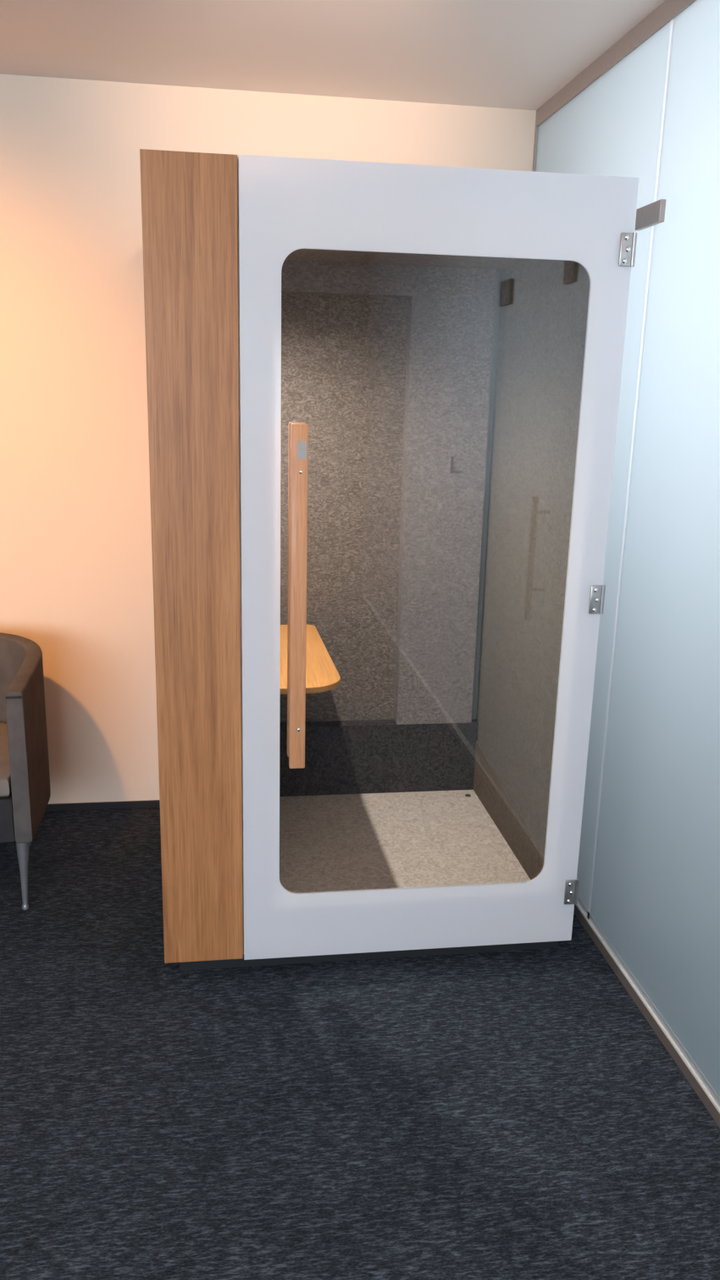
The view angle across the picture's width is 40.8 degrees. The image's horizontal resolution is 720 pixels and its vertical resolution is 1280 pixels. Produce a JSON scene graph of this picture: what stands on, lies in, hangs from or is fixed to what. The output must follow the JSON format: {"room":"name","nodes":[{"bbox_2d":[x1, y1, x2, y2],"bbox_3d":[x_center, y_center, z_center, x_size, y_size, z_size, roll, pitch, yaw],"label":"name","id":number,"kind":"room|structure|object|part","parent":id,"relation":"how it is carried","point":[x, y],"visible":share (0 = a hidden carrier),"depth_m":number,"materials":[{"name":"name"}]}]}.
{"room":"office","nodes":[
{"label":"office","id":0,"kind":"room"},
{"bbox_2d":[0,73,535,804],"bbox_3d":[-1.134,-0.615,3.625,5.750,2.659,0.100,-1,15,-8],"label":"wall","id":1,"kind":"structure","parent":0,"point":[76,582],"depth_m":3.49,"materials":[{"name":"beige paint"}]},
{"bbox_2d":[44,800,159,811],"bbox_3d":[-1.661,0.679,3.830,4.532,0.026,0.012,-1,15,-8],"label":"baseboard","id":2,"kind":"structure","parent":1,"relation":"attached to","point":[148,803],"depth_m":3.92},
{"bbox_2d":[0,0,664,110],"bbox_3d":[-0.636,-1.122,0.154,5.750,0.100,6.627,-1,15,-8],"label":"ceiling","id":3,"kind":"structure","parent":0,"point":[512,54],"depth_m":2.87,"materials":[{"name":"white paint"}]},
{"bbox_2d":[0,806,719,1279],"bbox_3d":[-0.702,1.546,0.851,5.750,0.100,6.627,-1,15,-8],"label":"floor","id":4,"kind":"structure","parent":0,"point":[504,1115],"depth_m":2.33,"materials":[{"name":"carpet"}]},
{"bbox_2d":[0,632,50,910],"bbox_3d":[-1.411,0.431,3.295,0.664,0.791,0.639,-1,15,-8],"label":"armchair","id":5,"kind":"object","parent":4,"relation":"on","point":[24,776],"visible":1,"depth_m":3.10,"materials":[{"name":"grey fabric"}]},
{"bbox_2d":[0,722,11,797],"bbox_3d":[-1.406,0.395,3.259,0.544,0.073,0.571,-1,15,-8],"label":"seat cushion","id":6,"kind":"object","parent":5,"relation":"on","point":[5,774],"depth_m":3.11,"materials":[{"name":"beige fabric"}]},
{"bbox_3d":[-1.409,0.501,3.290,0.552,0.145,0.573,-1,15,-8],"label":"seat","id":7,"kind":"part","parent":5,"relation":"part of","materials":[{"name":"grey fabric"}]},
{"bbox_3d":[-1.085,0.758,3.137,0.044,0.253,0.044,-1,15,-8],"label":"leg","id":8,"kind":"part","parent":5,"relation":"part of","materials":[{"name":"grey metal"}]},
{"bbox_2d":[139,148,638,971],"bbox_3d":[-0.006,-0.226,3.150,1.236,2.200,1.243,-1,15,-8],"label":"booth","id":9,"kind":"object","parent":4,"relation":"on","point":[383,398],"visible":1,"depth_m":2.88,"materials":[{"name":"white wood"}]},
{"bbox_3d":[-0.427,-0.108,2.541,0.224,2.140,0.022,-1,15,-8],"label":"panel","id":10,"kind":"part","parent":9,"relation":"part of","materials":[{"name":"brown wood"}]},
{"bbox_3d":[-0.173,-0.118,2.609,0.042,0.916,0.024,-1,15,-8],"label":"door handle","id":11,"kind":"part","parent":9,"relation":"part of","materials":[{"name":"brown wood"}]},
{"bbox_3d":[-0.161,-0.096,2.528,0.042,0.916,0.024,-1,15,-8],"label":"door handle","id":12,"kind":"part","parent":9,"relation":"part of","materials":[{"name":"brown wood"}]},
{"bbox_3d":[-0.248,-0.445,3.668,0.852,1.702,0.015,-1,15,-8],"label":"recess panel","id":13,"kind":"part","parent":9,"relation":"part of","materials":[{"name":"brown fabric"}]},
{"bbox_3d":[-0.105,0.473,3.877,1.170,0.292,0.060,-1,15,-8],"label":"skirting","id":14,"kind":"part","parent":9,"relation":"part of","materials":[{"name":"grey fabric"}]},
{"bbox_3d":[0.541,0.638,3.460,0.006,0.212,1.006,-1,15,-8],"label":"skirting","id":15,"kind":"part","parent":9,"relation":"part of","materials":[{"name":"brown fabric"}]},
{"bbox_2d":[532,0,719,1127],"bbox_3d":[1.052,0.189,0.752,0.096,2.659,6.427,-1,15,-8],"label":"wall","id":16,"kind":"structure","parent":0,"point":[647,109],"depth_m":2.56,"materials":[{"name":"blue glass"}]},
{"bbox_3d":[0.694,-0.493,3.308,0.010,2.547,1.066,-1,15,-8],"label":"glass panel","id":17,"kind":"part","parent":16,"relation":"part of","materials":[{"name":"glass"}]},
{"bbox_3d":[1.112,-1.069,0.422,0.038,0.055,6.415,-1,15,-8],"label":"rail","id":18,"kind":"part","parent":16,"relation":"part of","materials":[{"name":"beige metal"}]},
{"bbox_3d":[1.046,1.461,1.082,0.028,0.033,6.415,-1,15,-8],"label":"rail","id":19,"kind":"part","parent":16,"relation":"part of","materials":[{"name":"brown metal"}]},
{"bbox_3d":[0.834,-0.244,2.366,0.010,2.547,0.870,-1,15,-8],"label":"glass panel","id":20,"kind":"part","parent":16,"relation":"part of","materials":[{"name":"glass"}]}
]}

